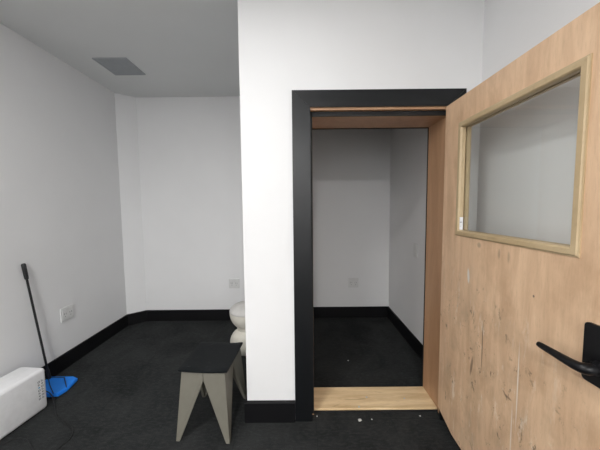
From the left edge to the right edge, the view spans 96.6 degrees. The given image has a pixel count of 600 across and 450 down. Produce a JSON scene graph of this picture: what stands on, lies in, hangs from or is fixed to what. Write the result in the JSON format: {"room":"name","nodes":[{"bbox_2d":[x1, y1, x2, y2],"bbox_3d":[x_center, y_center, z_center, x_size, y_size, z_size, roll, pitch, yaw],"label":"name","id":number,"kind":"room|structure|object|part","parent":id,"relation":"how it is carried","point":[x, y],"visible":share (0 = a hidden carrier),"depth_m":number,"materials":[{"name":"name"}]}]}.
{"room":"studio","nodes":[
{"label":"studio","id":0,"kind":"room"},
{"bbox_2d":[0,23,126,377],"bbox_3d":[-2.159,0.105,-0.501,0.120,2.720,7.781,-1,4,0],"label":"wall","id":1,"kind":"structure","parent":0,"point":[60,204],"depth_m":2.27,"materials":[{"name":"white paint"}]},
{"bbox_2d":[60,304,73,322],"bbox_3d":[-2.081,0.789,2.390,0.013,0.120,0.130,-1,4,0],"label":"wall socket","id":2,"kind":"object","parent":1,"relation":"attached to","point":[66,313],"visible":1,"depth_m":2.38,"materials":[{"name":"white plastic"}]},
{"bbox_2d":[41,315,127,379],"bbox_3d":[-2.080,1.402,-0.537,0.014,0.136,7.527,-1,4,0],"label":"baseboard","id":3,"kind":"structure","parent":1,"relation":"attached to","point":[68,358],"depth_m":2.56,"materials":[{"name":"black plastic"}]},
{"bbox_2d":[0,0,239,96],"bbox_3d":[-0.508,-1.315,-0.634,3.448,0.100,7.955,-1,4,0],"label":"ceiling","id":4,"kind":"structure","parent":0,"point":[183,48],"depth_m":2.07,"materials":[{"name":"paint"}]},
{"bbox_2d":[92,57,145,74],"bbox_3d":[-1.662,-1.463,2.472,0.296,0.009,0.296,-1,4,0],"label":"ceiling vent","id":5,"kind":"object","parent":4,"relation":"in","point":[121,65],"visible":1,"depth_m":2.46,"materials":[{"name":"grey metal"}]},
{"bbox_2d":[114,93,146,313],"bbox_3d":[-2.013,-0.151,3.194,0.165,2.720,0.132,-1,4,0],"label":"wall","id":6,"kind":"structure","parent":0,"point":[125,106],"depth_m":3.19,"materials":[{"name":"white paint"}]},
{"bbox_2d":[127,310,146,325],"bbox_3d":[-1.996,1.138,3.277,0.211,0.136,0.014,-4,5,-38],"label":"baseboard","id":7,"kind":"structure","parent":6,"relation":"attached to","point":[137,317],"depth_m":3.27,"materials":[{"name":"black plastic"}]},
{"bbox_2d":[136,96,244,309],"bbox_3d":[-1.227,-0.167,3.318,1.737,2.720,0.120,-1,4,0],"label":"wall","id":8,"kind":"structure","parent":0,"point":[190,164],"depth_m":3.25,"materials":[{"name":"white paint"}]},
{"bbox_2d":[147,309,230,320],"bbox_3d":[-1.133,1.126,3.340,1.570,0.136,0.014,-1,4,0],"label":"baseboard","id":9,"kind":"structure","parent":8,"relation":"attached to","point":[209,314],"depth_m":3.33,"materials":[{"name":"black plastic"}]},
{"bbox_2d":[229,279,239,287],"bbox_3d":[-0.816,0.725,3.313,0.130,0.120,0.013,-1,4,0],"label":"wall socket","id":10,"kind":"object","parent":8,"relation":"attached to","point":[233,283],"visible":1,"depth_m":3.31,"materials":[{"name":"white plastic"}]},
{"bbox_2d":[0,317,460,449],"bbox_3d":[-0.481,1.498,-0.440,3.448,0.100,7.955,-1,4,0],"label":"floor","id":11,"kind":"structure","parent":0,"point":[125,395],"depth_m":1.92,"materials":[{"name":"black carpet"}]},
{"bbox_2d":[0,367,72,449],"bbox_3d":[-1.711,1.168,1.617,0.602,0.300,0.695,0,4,5],"label":"appliance","id":12,"kind":"object","parent":11,"relation":"on","point":[23,391],"visible":1,"depth_m":1.74,"materials":[{"name":"white plastic"}]},
{"bbox_3d":[-1.917,1.169,1.598,0.195,0.295,0.620,0,4,5],"label":"casing","id":13,"kind":"part","parent":12,"relation":"part of","materials":[{"name":"white plastic"}]},
{"bbox_2d":[21,263,77,397],"bbox_3d":[-1.941,0.786,2.066,0.285,1.004,0.220,-1,4,0],"label":"dustpan","id":14,"kind":"object","parent":11,"relation":"on","point":[57,386],"visible":0.96,"depth_m":2.09,"materials":[{"name":"blue plastic"},{"name":"black plastic"},{"name":"black painted metal"}]},
{"bbox_2d":[176,342,246,443],"bbox_3d":[-0.575,1.076,1.789,0.330,0.438,0.396,0,4,4],"label":"stool","id":15,"kind":"object","parent":11,"relation":"on","point":[211,368],"visible":1,"depth_m":1.62,"materials":[{"name":"beige laminate"}]},
{"bbox_3d":[-0.664,1.096,1.696,0.164,0.413,0.197,0,4,4],"label":"leg","id":16,"kind":"part","parent":15,"relation":"part of","materials":[{"name":"beige laminate"}]},
{"bbox_3d":[-0.652,1.082,1.894,0.164,0.413,0.197,0,4,4],"label":"leg","id":17,"kind":"part","parent":15,"relation":"part of","materials":[{"name":"beige laminate"}]},
{"bbox_3d":[-0.577,0.870,1.774,0.304,0.023,0.340,0,4,4],"label":"seat","id":18,"kind":"part","parent":15,"relation":"part of","materials":[{"name":"grey plastic"}]},
{"bbox_3d":[-0.498,1.095,1.685,0.164,0.413,0.197,0,4,4],"label":"leg","id":19,"kind":"part","parent":15,"relation":"part of","materials":[{"name":"beige laminate"}]},
{"bbox_3d":[-0.486,1.081,1.884,0.164,0.413,0.197,0,4,4],"label":"leg","id":20,"kind":"part","parent":15,"relation":"part of","materials":[{"name":"beige laminate"}]},
{"bbox_2d":[229,301,245,355],"bbox_3d":[-0.521,0.990,2.575,0.300,0.500,0.300,-1,4,0],"label":"stool","id":21,"kind":"object","parent":11,"relation":"on","point":[237,311],"visible":0.38,"depth_m":2.46,"materials":[{"name":"beige ceramic"}]},
{"bbox_2d":[229,301,244,316],"bbox_3d":[-0.523,0.783,2.560,0.298,0.084,0.298,-1,4,0],"label":"seat","id":22,"kind":"object","parent":21,"relation":"on","point":[238,309],"depth_m":2.46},
{"bbox_2d":[314,386,437,412],"bbox_3d":[0.519,1.262,1.939,0.847,0.026,0.221,-1,4,0],"label":"threshold","id":23,"kind":"object","parent":11,"relation":"on","point":[326,399],"visible":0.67,"depth_m":1.91,"materials":[{"name":"beige wood"}]},
{"bbox_2d":[312,129,390,306],"bbox_3d":[0.377,-0.186,3.370,1.471,2.720,0.120,-1,4,0],"label":"wall","id":24,"kind":"structure","parent":0,"point":[351,167],"depth_m":3.31,"materials":[{"name":"white paint"}]},
{"bbox_2d":[313,306,387,317],"bbox_3d":[0.565,1.106,3.392,1.088,0.136,0.014,-1,4,0],"label":"baseboard","id":25,"kind":"structure","parent":24,"relation":"attached to","point":[362,311],"depth_m":3.38,"materials":[{"name":"black plastic"}]},
{"bbox_2d":[348,278,358,287],"bbox_3d":[0.672,0.729,3.366,0.130,0.120,0.013,-1,4,0],"label":"wall socket","id":26,"kind":"object","parent":24,"relation":"attached to","point":[352,282],"visible":1,"depth_m":3.36,"materials":[{"name":"white plastic"}]},
{"bbox_2d":[238,0,484,399],"bbox_3d":[0.376,-0.079,1.815,1.471,2.720,0.276,-1,4,0],"label":"wall","id":27,"kind":"structure","parent":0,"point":[285,46],"depth_m":1.62,"materials":[{"name":"white paint"}]},
{"bbox_2d":[244,400,294,422],"bbox_3d":[-0.197,1.226,1.756,0.330,0.136,0.024,-1,4,0],"label":"baseboard","id":28,"kind":"structure","parent":27,"relation":"attached to","point":[256,411],"depth_m":1.74,"materials":[{"name":"black plastic"}]},
{"bbox_2d":[292,88,466,421],"bbox_3d":[0.487,0.224,1.835,1.055,2.112,0.303,-1,4,0],"label":"door frame","id":29,"kind":"structure","parent":27,"relation":"attached to","point":[302,100],"depth_m":1.71,"materials":[{"name":"black wood"}]},
{"bbox_3d":[0.015,0.238,1.692,0.111,2.112,0.014,-1,4,0],"label":"casing","id":30,"kind":"part","parent":29,"relation":"part of","materials":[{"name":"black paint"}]},
{"bbox_3d":[0.478,-0.770,1.622,1.053,0.099,0.014,-1,4,0],"label":"head casing","id":31,"kind":"part","parent":29,"relation":"part of","materials":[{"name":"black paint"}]},
{"bbox_3d":[0.962,0.229,1.690,0.105,2.112,0.014,-1,4,0],"label":"casing","id":32,"kind":"part","parent":29,"relation":"part of","materials":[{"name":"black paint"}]},
{"bbox_2d":[438,2,599,449],"bbox_3d":[0.884,0.303,1.204,0.124,1.973,0.962,-1,4,0],"label":"door","id":33,"kind":"structure","parent":29,"relation":"attached to","point":[519,351],"depth_m":1.05,"materials":[{"name":"brown wood"}]},
{"bbox_3d":[0.849,0.421,0.852,0.054,0.036,0.163,-1,4,0],"label":"lever","id":34,"kind":"part","parent":33,"relation":"part of","materials":[{"name":"black metal"}]},
{"bbox_3d":[0.888,0.392,0.787,0.009,0.184,0.100,-1,4,0],"label":"handle","id":35,"kind":"part","parent":33,"relation":"part of","materials":[{"name":"black metal"}]},
{"bbox_2d":[389,0,599,344],"bbox_3d":[1.169,0.072,-0.480,0.120,2.720,7.835,-1,4,0],"label":"wall","id":36,"kind":"structure","parent":0,"point":[527,150],"depth_m":1.41,"materials":[{"name":"white paint"}]},
{"bbox_2d":[387,306,422,359],"bbox_3d":[1.117,1.146,2.734,0.014,0.136,1.330,-1,4,0],"label":"baseboard","id":37,"kind":"structure","parent":36,"relation":"attached to","point":[416,345],"depth_m":2.78,"materials":[{"name":"black plastic"}]}
]}

